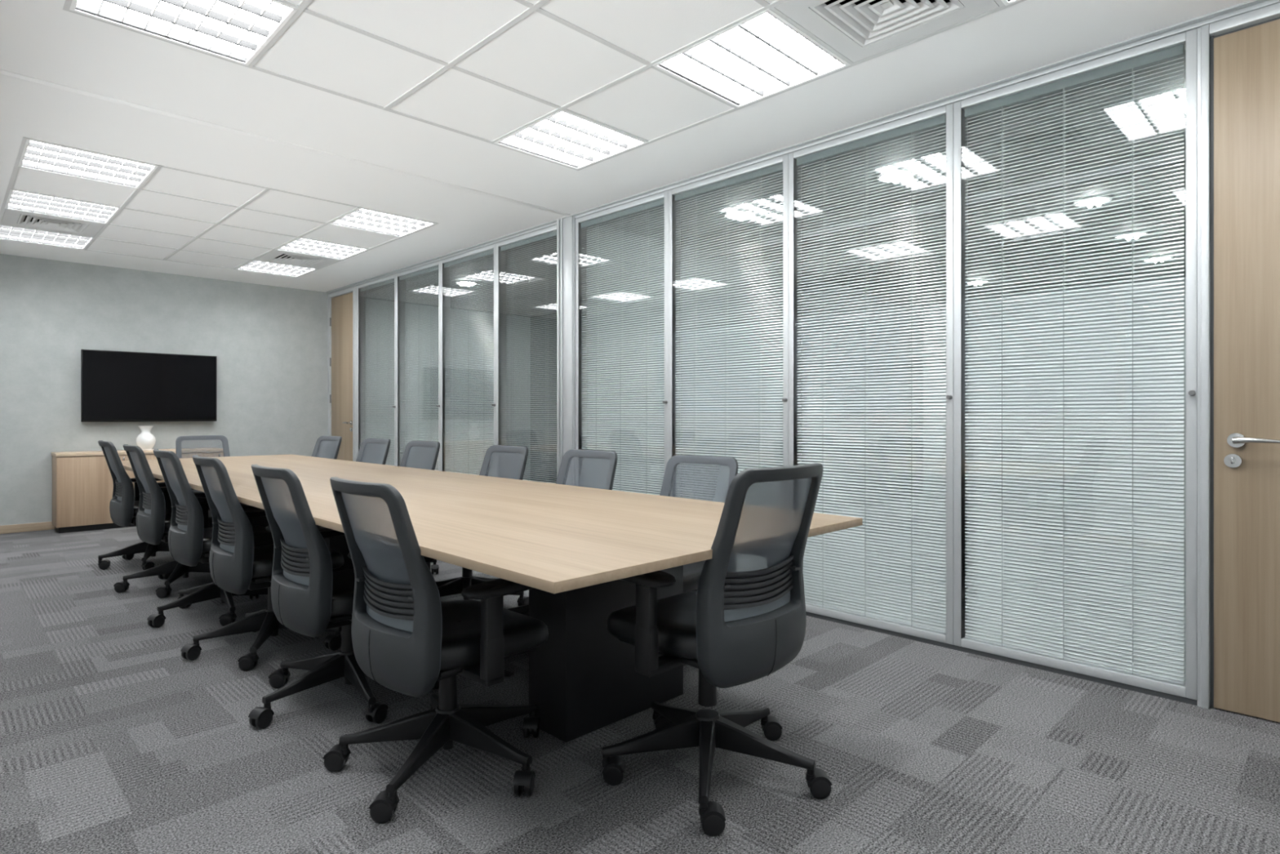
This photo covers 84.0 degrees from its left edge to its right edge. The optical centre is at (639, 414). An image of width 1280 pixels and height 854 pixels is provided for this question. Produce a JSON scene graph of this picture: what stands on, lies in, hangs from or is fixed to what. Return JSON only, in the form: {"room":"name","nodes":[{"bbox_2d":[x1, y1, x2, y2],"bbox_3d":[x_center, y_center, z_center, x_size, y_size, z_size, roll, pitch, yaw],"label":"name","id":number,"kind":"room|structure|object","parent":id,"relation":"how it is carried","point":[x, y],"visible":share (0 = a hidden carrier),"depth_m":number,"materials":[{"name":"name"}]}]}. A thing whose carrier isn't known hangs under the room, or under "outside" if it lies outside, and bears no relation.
{"room":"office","nodes":[
{"label":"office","id":0,"kind":"room"},
{"bbox_2d":[0,253,327,525],"bbox_3d":[-5.055,-0.342,7.371,3.720,2.863,0.100,0,0,-45],"label":"wall","id":1,"kind":"structure","parent":0,"point":[269,343],"depth_m":7.25,"materials":[{"name":"paint"}]},
{"bbox_2d":[0,521,54,533],"bbox_3d":[-5.050,1.052,7.295,3.620,0.075,0.014,0,0,-45],"label":"baseboard","id":2,"kind":"structure","parent":1,"relation":"attached to","point":[13,528],"depth_m":6.62,"materials":[{"name":"brown wood"}]},
{"bbox_2d":[80,349,217,422],"bbox_3d":[-5.005,-0.281,7.292,1.157,0.702,0.080,0,0,-45],"label":"television","id":3,"kind":"object","parent":1,"relation":"attached to","point":[117,386],"visible":1,"depth_m":7.22,"materials":[{"name":"black"}]},
{"bbox_2d":[329,292,352,461],"bbox_3d":[-3.486,-0.155,8.287,0.105,2.478,0.661,0,0,-45],"label":"door","id":4,"kind":"structure","parent":1,"relation":"in","point":[341,319],"depth_m":8.30,"materials":[{"name":"brown wood"}]},
{"bbox_2d":[327,285,357,461],"bbox_3d":[-3.443,-0.177,8.301,0.091,2.535,0.845,0,0,-45],"label":"trim","id":5,"kind":"structure","parent":1,"relation":"attached to","point":[354,290],"depth_m":8.04,"materials":[{"name":"grey metal"}]},
{"bbox_2d":[0,69,571,216],"bbox_3d":[-1.786,-1.471,3.996,3.620,0.004,0.050,0,0,-45],"label":"trim","id":6,"kind":"structure","parent":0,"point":[2,72],"depth_m":3.72,"materials":[{"name":"white paint"}]},
{"bbox_2d":[357,274,395,466],"bbox_3d":[-2.819,-0.189,7.656,0.111,2.513,0.949,0,0,-45],"label":"window","id":7,"kind":"structure","parent":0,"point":[362,289],"depth_m":7.82,"materials":[{"name":"grey glass"}]},
{"bbox_2d":[395,260,440,471],"bbox_3d":[-2.167,-0.189,6.997,0.111,2.513,0.904,0,0,-45],"label":"window","id":8,"kind":"structure","parent":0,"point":[401,277],"depth_m":7.05,"materials":[{"name":"grey glass"}]},
{"bbox_2d":[365,298,529,480],"bbox_3d":[-1.617,-0.192,10.913,6.150,2.563,0.100,0,0,-45],"label":"glass partition","id":9,"kind":"object","parent":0,"point":[421,397],"depth_m":9.86,"materials":[{"name":"grey glass"}]},
{"bbox_2d":[440,243,496,475],"bbox_3d":[-1.521,-0.189,6.344,0.111,2.513,0.930,0,0,-45],"label":"window","id":10,"kind":"structure","parent":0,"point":[446,264],"depth_m":6.44,"materials":[{"name":"grey glass"}]},
{"bbox_2d":[496,224,556,483],"bbox_3d":[-0.888,-0.189,5.704,0.111,2.513,0.868,0,0,-45],"label":"window","id":11,"kind":"structure","parent":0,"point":[502,247],"depth_m":5.86,"materials":[{"name":"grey glass"}]},
{"bbox_2d":[530,313,556,483],"bbox_3d":[-0.009,-0.192,9.180,0.100,2.563,4.625,0,0,-45],"label":"glass panel","id":12,"kind":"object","parent":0,"point":[535,349],"depth_m":10.54,"materials":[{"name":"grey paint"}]},
{"bbox_2d":[556,216,575,477],"bbox_3d":[-0.522,-0.188,5.330,0.117,2.555,0.179,0,0,-45],"label":"column","id":13,"kind":"structure","parent":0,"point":[566,228],"depth_m":5.30,"materials":[{"name":"grey metal"}]},
{"bbox_2d":[575,191,668,495],"bbox_3d":[-0.128,-0.189,4.935,0.111,2.513,0.935,0,0,-45],"label":"window","id":14,"kind":"structure","parent":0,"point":[582,224],"depth_m":4.94,"materials":[{"name":"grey glass"}]},
{"bbox_2d":[0,0,1250,317],"bbox_3d":[0.431,-1.482,6.197,9.870,0.023,9.485,0,0,-45],"label":"ceiling","id":15,"kind":"structure","parent":0,"point":[424,88],"depth_m":3.67,"materials":[{"name":"white paint"}]},
{"bbox_2d":[0,224,94,249],"bbox_3d":[-4.955,-1.498,5.915,0.590,0.059,0.590,0,0,-45],"label":"ceiling light","id":16,"kind":"object","parent":15,"relation":"attached to","point":[7,233],"visible":0.64,"depth_m":5.96,"materials":[{"name":"white plastic"}]},
{"bbox_2d":[0,208,105,237],"bbox_3d":[-4.533,-1.531,5.488,0.572,0.124,0.572,0,0,-45],"label":"ceiling vent","id":17,"kind":"object","parent":15,"relation":"in","point":[11,217],"visible":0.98,"depth_m":5.49,"materials":[{"name":"white metal"}]},
{"bbox_2d":[4,189,120,223],"bbox_3d":[-4.111,-1.498,5.062,0.590,0.059,0.590,0,0,-45],"label":"ceiling light","id":18,"kind":"object","parent":15,"relation":"attached to","point":[16,200],"visible":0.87,"depth_m":5.10,"materials":[{"name":"white"}]},
{"bbox_2d":[12,200,106,218],"bbox_3d":[-4.263,-1.505,5.215,0.566,0.004,0.136,0,0,-45],"label":"diffuser","id":19,"kind":"object","parent":18,"relation":"attached to","point":[14,202],"depth_m":5.19,"materials":[{"name":"white plastic"}]},
{"bbox_2d":[10,195,109,215],"bbox_3d":[-4.162,-1.505,5.113,0.566,0.004,0.136,0,0,-45],"label":"diffuser","id":20,"kind":"object","parent":18,"relation":"attached to","point":[13,197],"depth_m":5.09,"materials":[{"name":"white plastic"}]},
{"bbox_2d":[13,191,115,211],"bbox_3d":[-4.061,-1.505,5.011,0.566,0.004,0.136,0,0,-45],"label":"diffuser","id":21,"kind":"object","parent":18,"relation":"attached to","point":[18,197],"depth_m":5.00,"materials":[{"name":"white plastic"}]},
{"bbox_2d":[17,138,158,188],"bbox_3d":[-3.267,-1.498,4.209,0.590,0.059,0.590,0,0,-45],"label":"ceiling light","id":22,"kind":"object","parent":15,"relation":"attached to","point":[36,155],"visible":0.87,"depth_m":4.24,"materials":[{"name":"white"}]},
{"bbox_2d":[23,155,140,182],"bbox_3d":[-3.419,-1.505,4.362,0.566,0.004,0.136,0,0,-45],"label":"diffuser","id":23,"kind":"object","parent":22,"relation":"attached to","point":[27,157],"depth_m":4.34,"materials":[{"name":"white plastic"}]},
{"bbox_2d":[25,148,144,177],"bbox_3d":[-3.318,-1.505,4.260,0.566,0.004,0.136,0,0,-45],"label":"diffuser","id":24,"kind":"object","parent":22,"relation":"attached to","point":[28,157],"depth_m":4.24,"materials":[{"name":"white plastic"}]},
{"bbox_2d":[27,142,149,172],"bbox_3d":[-3.217,-1.505,4.158,0.566,0.004,0.136,0,0,-45],"label":"diffuser","id":25,"kind":"object","parent":22,"relation":"attached to","point":[32,150],"depth_m":4.14,"materials":[{"name":"white plastic"}]},
{"bbox_2d":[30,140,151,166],"bbox_3d":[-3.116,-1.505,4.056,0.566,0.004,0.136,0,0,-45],"label":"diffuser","id":26,"kind":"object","parent":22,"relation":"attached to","point":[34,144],"depth_m":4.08,"materials":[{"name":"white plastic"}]},
{"bbox_2d":[69,0,298,66],"bbox_3d":[-1.655,-1.498,2.579,0.590,0.059,0.590,0,0,-45],"label":"ceiling light","id":27,"kind":"object","parent":15,"relation":"attached to","point":[237,31],"visible":1,"depth_m":2.69,"materials":[{"name":"white"}]},
{"bbox_2d":[77,0,256,55],"bbox_3d":[-1.806,-1.505,2.732,0.566,0.004,0.136,0,0,-45],"label":"diffuser","id":28,"kind":"object","parent":27,"relation":"attached to","point":[108,9],"depth_m":2.74,"materials":[{"name":"white plastic"}]},
{"bbox_2d":[132,0,267,43],"bbox_3d":[-1.705,-1.505,2.630,0.566,0.004,0.136,0,0,-45],"label":"diffuser","id":29,"kind":"object","parent":27,"relation":"attached to","point":[166,10],"depth_m":2.70,"materials":[{"name":"white plastic"}]},
{"bbox_2d":[189,0,279,29],"bbox_3d":[-1.604,-1.505,2.528,0.566,0.004,0.136,0,0,-45],"label":"diffuser","id":30,"kind":"object","parent":27,"relation":"attached to","point":[246,16],"depth_m":2.65,"materials":[{"name":"white plastic"}]},
{"bbox_2d":[241,0,287,14],"bbox_3d":[-1.504,-1.505,2.426,0.566,0.004,0.136,0,0,-45],"label":"diffuser","id":31,"kind":"object","parent":27,"relation":"attached to","point":[275,7],"depth_m":2.61,"materials":[{"name":"white plastic"}]},
{"bbox_2d":[235,260,316,277],"bbox_3d":[-3.676,-1.498,7.181,0.590,0.059,0.590,0,0,-45],"label":"ceiling light","id":32,"kind":"object","parent":15,"relation":"attached to","point":[258,266],"visible":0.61,"depth_m":7.23,"materials":[{"name":"white plastic"}]},
{"bbox_2d":[255,249,339,268],"bbox_3d":[-3.254,-1.531,6.754,0.572,0.124,0.572,0,0,-45],"label":"ceiling vent","id":33,"kind":"object","parent":15,"relation":"in","point":[275,256],"visible":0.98,"depth_m":6.76,"materials":[{"name":"white metal"}]},
{"bbox_2d":[275,237,368,259],"bbox_3d":[-2.832,-1.498,6.328,0.590,0.059,0.590,0,0,-45],"label":"ceiling light","id":34,"kind":"object","parent":15,"relation":"attached to","point":[301,246],"visible":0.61,"depth_m":6.37,"materials":[{"name":"white plastic"}]},
{"bbox_2d":[284,244,346,255],"bbox_3d":[-2.983,-1.505,6.481,0.566,0.004,0.136,0,0,-45],"label":"diffuser","id":35,"kind":"object","parent":34,"relation":"attached to","point":[297,248],"depth_m":6.46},
{"bbox_2d":[291,241,353,252],"bbox_3d":[-2.882,-1.505,6.379,0.566,0.004,0.136,0,0,-45],"label":"diffuser","id":36,"kind":"object","parent":34,"relation":"attached to","point":[302,246],"depth_m":6.35,"materials":[{"name":"white plastic"}]},
{"bbox_2d":[328,208,435,237],"bbox_3d":[-1.988,-1.498,5.475,0.590,0.059,0.590,0,0,-45],"label":"ceiling light","id":37,"kind":"object","parent":15,"relation":"attached to","point":[365,220],"visible":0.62,"depth_m":5.51,"materials":[{"name":"white"}]},
{"bbox_2d":[337,217,400,232],"bbox_3d":[-2.139,-1.505,5.628,0.566,0.004,0.136,0,0,-45],"label":"diffuser","id":38,"kind":"object","parent":37,"relation":"attached to","point":[363,222],"depth_m":5.61,"materials":[{"name":"white plastic"}]},
{"bbox_2d":[345,213,409,229],"bbox_3d":[-2.038,-1.505,5.526,0.566,0.004,0.136,0,0,-45],"label":"diffuser","id":39,"kind":"object","parent":37,"relation":"attached to","point":[362,216],"depth_m":5.51,"materials":[{"name":"white plastic"}]},
{"bbox_2d":[352,209,419,226],"bbox_3d":[-1.937,-1.505,5.424,0.566,0.004,0.136,0,0,-45],"label":"diffuser","id":40,"kind":"object","parent":37,"relation":"attached to","point":[380,215],"depth_m":5.41,"materials":[{"name":"white plastic"}]},
{"bbox_2d":[360,208,426,222],"bbox_3d":[-1.836,-1.505,5.322,0.566,0.004,0.136,0,0,-45],"label":"diffuser","id":41,"kind":"object","parent":37,"relation":"attached to","point":[380,215],"depth_m":5.35,"materials":[{"name":"white plastic"}]},
{"bbox_2d":[455,280,476,286],"bbox_3d":[-1.937,-1.457,7.930,0.230,0.032,0.230,0,0,-45],"label":"recessed light","id":42,"kind":"object","parent":15,"relation":"in","point":[458,282],"visible":0.85,"depth_m":7.90,"materials":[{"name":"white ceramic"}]},
{"bbox_2d":[493,110,647,169],"bbox_3d":[-0.375,-1.498,3.845,0.590,0.059,0.590,0,0,-45],"label":"ceiling light","id":43,"kind":"object","parent":15,"relation":"attached to","point":[565,138],"visible":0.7,"depth_m":3.87,"materials":[{"name":"white"}]},
{"bbox_2d":[505,132,591,163],"bbox_3d":[-0.527,-1.505,3.998,0.566,0.004,0.136,0,0,-45],"label":"diffuser","id":44,"kind":"object","parent":43,"relation":"attached to","point":[521,142],"depth_m":4.00,"materials":[{"name":"white plastic"}]},
{"bbox_2d":[520,124,608,156],"bbox_3d":[-0.426,-1.505,3.896,0.566,0.004,0.136,0,0,-45],"label":"diffuser","id":45,"kind":"object","parent":43,"relation":"attached to","point":[537,135],"depth_m":3.90,"materials":[{"name":"white plastic"}]},
{"bbox_2d":[537,115,626,150],"bbox_3d":[-0.325,-1.505,3.793,0.566,0.004,0.136,0,0,-45],"label":"diffuser","id":46,"kind":"object","parent":43,"relation":"attached to","point":[554,126],"depth_m":3.80,"materials":[{"name":"white plastic"}]},
{"bbox_2d":[554,111,635,143],"bbox_3d":[-0.224,-1.505,3.692,0.566,0.004,0.136,0,0,-45],"label":"diffuser","id":47,"kind":"object","parent":43,"relation":"attached to","point":[571,119],"depth_m":3.72,"materials":[{"name":"white plastic"}]},
{"bbox_2d":[724,209,755,220],"bbox_3d":[0.735,-1.457,5.229,0.230,0.032,0.230,0,0,-45],"label":"recessed light","id":48,"kind":"object","parent":15,"relation":"in","point":[753,214],"visible":0.77,"depth_m":5.21,"materials":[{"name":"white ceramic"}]},
{"bbox_2d":[652,8,850,108],"bbox_3d":[0.469,-1.498,2.991,0.590,0.059,0.590,0,0,-45],"label":"ceiling light","id":49,"kind":"object","parent":15,"relation":"attached to","point":[762,55],"visible":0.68,"depth_m":3.00,"materials":[{"name":"white"}]},
{"bbox_2d":[665,49,761,99],"bbox_3d":[0.317,-1.505,3.144,0.566,0.004,0.136,0,0,-45],"label":"diffuser","id":50,"kind":"object","parent":49,"relation":"attached to","point":[691,63],"depth_m":3.15,"materials":[{"name":"white plastic"}]},
{"bbox_2d":[690,36,787,89],"bbox_3d":[0.418,-1.505,3.042,0.566,0.004,0.136,0,0,-45],"label":"diffuser","id":51,"kind":"object","parent":49,"relation":"attached to","point":[717,51],"depth_m":3.05,"materials":[{"name":"white plastic"}]},
{"bbox_2d":[717,23,809,79],"bbox_3d":[0.519,-1.505,2.940,0.566,0.004,0.136,0,0,-45],"label":"diffuser","id":52,"kind":"object","parent":49,"relation":"attached to","point":[738,41],"depth_m":2.94,"materials":[{"name":"white plastic"}]},
{"bbox_2d":[746,13,837,68],"bbox_3d":[0.620,-1.505,2.838,0.566,0.004,0.136,0,0,-45],"label":"diffuser","id":53,"kind":"object","parent":49,"relation":"attached to","point":[775,24],"depth_m":2.86,"materials":[{"name":"white plastic"}]},
{"bbox_2d":[774,0,999,62],"bbox_3d":[0.891,-1.531,2.565,0.572,0.124,0.572,0,0,-45],"label":"ceiling vent","id":54,"kind":"object","parent":15,"relation":"in","point":[857,29],"visible":1,"depth_m":2.65,"materials":[{"name":"white metal"}]},
{"bbox_2d":[876,168,916,183],"bbox_3d":[1.579,-1.457,4.376,0.230,0.032,0.230,0,0,-45],"label":"recessed light","id":55,"kind":"object","parent":15,"relation":"in","point":[906,170],"visible":0.76,"depth_m":4.36,"materials":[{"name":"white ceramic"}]},
{"bbox_2d":[968,280,987,285],"bbox_3d":[3.734,-1.457,7.885,0.230,0.032,0.230,0,0,-45],"label":"recessed light","id":56,"kind":"object","parent":15,"relation":"in","point":[984,281],"visible":0.33,"depth_m":7.86,"materials":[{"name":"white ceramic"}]},
{"bbox_2d":[1000,0,1020,5],"bbox_3d":[1.313,-1.498,2.138,0.590,0.059,0.590,0,0,-45],"label":"ceiling light","id":57,"kind":"object","parent":15,"relation":"attached to","point":[1006,2],"visible":1,"depth_m":2.53,"materials":[{"name":"white"}]},
{"bbox_2d":[1073,195,1111,208],"bbox_3d":[3.117,-1.457,4.898,0.230,0.032,0.230,0,0,-45],"label":"recessed light","id":58,"kind":"object","parent":15,"relation":"in","point":[1102,197],"visible":0.56,"depth_m":4.88,"materials":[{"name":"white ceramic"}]},
{"bbox_2d":[1114,231,1147,239],"bbox_3d":[4.020,-1.457,5.819,0.230,0.032,0.230,0,0,-45],"label":"recessed light","id":59,"kind":"object","parent":15,"relation":"in","point":[1144,233],"visible":0.52,"depth_m":5.80,"materials":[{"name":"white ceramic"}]},
{"bbox_2d":[1142,255,1173,262],"bbox_3d":[4.873,-1.457,6.691,0.230,0.032,0.230,0,0,-45],"label":"recessed light","id":60,"kind":"object","parent":15,"relation":"in","point":[1170,257],"visible":0.53,"depth_m":6.67,"materials":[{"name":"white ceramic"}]},
{"bbox_2d":[1149,95,1186,116],"bbox_3d":[2.564,-1.457,3.380,0.230,0.032,0.230,0,0,-45],"label":"recessed light","id":61,"kind":"object","parent":15,"relation":"in","point":[1184,104],"visible":0.44,"depth_m":3.38,"materials":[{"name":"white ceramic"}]},
{"bbox_2d":[0,495,1279,853],"bbox_3d":[0.396,1.140,6.162,9.970,0.100,9.485,0,0,-45],"label":"floor","id":62,"kind":"structure","parent":0,"point":[113,740],"depth_m":2.28,"materials":[{"name":"carpet"}]},
{"bbox_2d":[51,448,176,533],"bbox_3d":[-4.963,0.723,7.087,1.370,0.734,0.398,0,0,-45],"label":"base cabinet","id":63,"kind":"object","parent":62,"relation":"on","point":[82,486],"visible":0.25,"depth_m":6.63,"materials":[{"name":"brown wood"}]},
{"bbox_2d":[135,426,155,450],"bbox_3d":[-4.937,0.234,7.101,0.166,0.242,0.166,0,0,-45],"label":"vase","id":64,"kind":"object","parent":63,"relation":"on","point":[145,440],"visible":0.94,"depth_m":7.05,"materials":[{"name":"white ceramic"}]},
{"bbox_2d":[97,440,168,569],"bbox_3d":[-3.577,0.637,5.211,0.642,0.904,0.652,0,0,-45],"label":"office chair","id":65,"kind":"object","parent":62,"relation":"on","point":[124,504],"visible":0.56,"depth_m":4.99,"materials":[{"name":"black"}]},
{"bbox_2d":[113,444,213,598],"bbox_3d":[-2.917,0.637,4.533,0.695,0.904,0.660,0,0,-45],"label":"office chair","id":66,"kind":"object","parent":62,"relation":"on","point":[153,517],"visible":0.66,"depth_m":4.33,"materials":[{"name":"black"}]},
{"bbox_2d":[175,435,230,510],"bbox_3d":[-3.651,0.637,6.068,0.709,0.903,0.654,0,0,-45],"label":"office chair","id":67,"kind":"object","parent":62,"relation":"on","point":[204,446],"visible":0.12,"depth_m":6.26,"materials":[{"name":"black fabric"}]},
{"bbox_2d":[146,448,273,627],"bbox_3d":[-2.311,0.637,3.905,0.683,0.904,0.659,0,0,-45],"label":"office chair","id":68,"kind":"object","parent":62,"relation":"on","point":[189,533],"visible":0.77,"depth_m":3.71,"materials":[{"name":"black"}]},
{"bbox_2d":[180,454,344,671],"bbox_3d":[-1.748,0.637,3.340,0.679,0.904,0.679,0,0,-45],"label":"office chair","id":69,"kind":"object","parent":62,"relation":"on","point":[237,566],"visible":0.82,"depth_m":3.14,"materials":[{"name":"black"}]},
{"bbox_2d":[311,435,342,458],"bbox_3d":[-2.844,0.637,5.918,0.644,0.905,0.702,0,0,6],"label":"office chair","id":70,"kind":"object","parent":62,"relation":"on","point":[326,446],"visible":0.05,"depth_m":6.14,"materials":[{"name":"black fabric"}]},
{"bbox_2d":[248,464,439,728],"bbox_3d":[-1.153,0.637,2.730,0.671,0.904,0.671,0,0,44],"label":"office chair","id":71,"kind":"object","parent":62,"relation":"on","point":[308,598],"visible":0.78,"depth_m":2.54,"materials":[{"name":"black"}]},
{"bbox_2d":[355,438,391,464],"bbox_3d":[-2.184,0.637,5.284,0.652,0.904,0.670,0,0,41],"label":"office chair","id":72,"kind":"object","parent":62,"relation":"on","point":[374,451],"visible":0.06,"depth_m":5.49,"materials":[{"name":"black fabric"}]},
{"bbox_2d":[400,440,439,574],"bbox_3d":[-1.698,0.637,4.715,0.657,0.904,0.680,0,0,41],"label":"office chair","id":73,"kind":"object","parent":62,"relation":"on","point":[424,455],"visible":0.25,"depth_m":4.95,"materials":[{"name":"black fabric"}]},
{"bbox_2d":[323,476,548,823],"bbox_3d":[-0.585,0.637,2.214,0.686,0.904,0.658,0,0,43],"label":"office chair","id":74,"kind":"object","parent":62,"relation":"on","point":[406,640],"visible":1,"depth_m":2.03,"materials":[{"name":"black"}]},
{"bbox_2d":[435,444,528,605],"bbox_3d":[-0.985,0.637,4.018,0.671,0.904,0.647,0,0,44],"label":"office chair","id":75,"kind":"object","parent":62,"relation":"on","point":[504,461],"visible":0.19,"depth_m":4.14,"materials":[{"name":"black fabric"}]},
{"bbox_2d":[120,453,862,742],"bbox_3d":[-1.662,0.723,3.956,1.336,0.734,5.558,0,0,-45],"label":"conference table","id":76,"kind":"object","parent":62,"relation":"on","point":[574,545],"visible":0.62,"depth_m":2.45,"materials":[{"name":"brown wood"}]},
{"bbox_2d":[504,448,617,615],"bbox_3d":[-0.448,0.637,3.474,0.661,0.905,0.664,0,0,43],"label":"office chair","id":77,"kind":"object","parent":62,"relation":"on","point":[593,468],"visible":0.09,"depth_m":3.68,"materials":[{"name":"black fabric"}]},
{"bbox_2d":[659,454,737,593],"bbox_3d":[0.138,0.644,3.214,0.646,0.888,0.653,0,0,-2],"label":"office chair","id":78,"kind":"object","parent":62,"relation":"on","point":[704,477],"visible":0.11,"depth_m":3.41,"materials":[{"name":"black fabric"}]},
{"bbox_2d":[601,462,831,835],"bbox_3d":[0.216,0.614,2.157,0.660,0.948,0.646,0,0,1],"label":"office chair","id":79,"kind":"object","parent":62,"relation":"on","point":[744,620],"visible":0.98,"depth_m":1.98,"materials":[{"name":"black"}]},
{"bbox_2d":[1197,2,1279,708],"bbox_3d":[2.451,-0.177,2.343,0.091,2.535,0.964,0,0,-45],"label":"trim","id":80,"kind":"structure","parent":62,"relation":"on","point":[1206,33],"depth_m":2.64,"materials":[{"name":"grey metal"}]},
{"bbox_2d":[1213,18,1279,722],"bbox_3d":[2.425,-0.155,2.312,0.105,2.478,0.878,0,0,-45],"label":"door","id":81,"kind":"structure","parent":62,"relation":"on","point":[1246,62],"depth_m":2.57,"materials":[{"name":"brown wood"}]},
{"bbox_2d":[668,154,788,472],"bbox_3d":[0.521,-0.189,4.279,0.111,2.513,0.908,0,0,-45],"label":"window","id":82,"kind":"structure","parent":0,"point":[778,164],"depth_m":4.27,"materials":[{"name":"grey glass"}]},
{"bbox_2d":[586,224,923,512],"bbox_3d":[1.696,-0.192,7.564,6.150,2.563,0.070,0,0,-45],"label":"window blinds","id":83,"kind":"object","parent":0,"point":[599,226],"depth_m":6.68,"materials":[{"name":"grey plastic"}]},
{"bbox_2d":[324,0,1279,294],"bbox_3d":[-0.480,-1.456,5.310,0.094,0.017,9.265,0,0,-45],"label":"trim","id":84,"kind":"structure","parent":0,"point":[1197,25],"depth_m":3.39,"materials":[{"name":"grey metal"}]},
{"bbox_2d":[788,103,953,644],"bbox_3d":[1.157,-0.189,3.636,0.111,2.513,0.899,0,0,-45],"label":"window","id":85,"kind":"structure","parent":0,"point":[944,115],"depth_m":3.58,"materials":[{"name":"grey glass"}]},
{"bbox_2d":[805,611,1197,705],"bbox_3d":[-0.510,1.078,5.340,0.074,0.024,7.510,0,0,-45],"label":"baseboard","id":86,"kind":"structure","parent":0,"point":[1145,691],"depth_m":3.10,"materials":[{"name":"grey metal"}]},
{"bbox_2d":[923,276,1186,516],"bbox_3d":[5.555,-0.192,7.964,0.100,2.563,4.790,0,0,-45],"label":"window blind","id":87,"kind":"object","parent":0,"point":[1184,278],"depth_m":8.34,"materials":[{"name":"grey metal"}]},
{"bbox_2d":[953,28,1197,699],"bbox_3d":[1.789,-0.189,2.997,0.111,2.513,0.896,0,0,-45],"label":"window","id":88,"kind":"structure","parent":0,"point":[1173,46],"depth_m":2.96,"materials":[{"name":"grey glass"}]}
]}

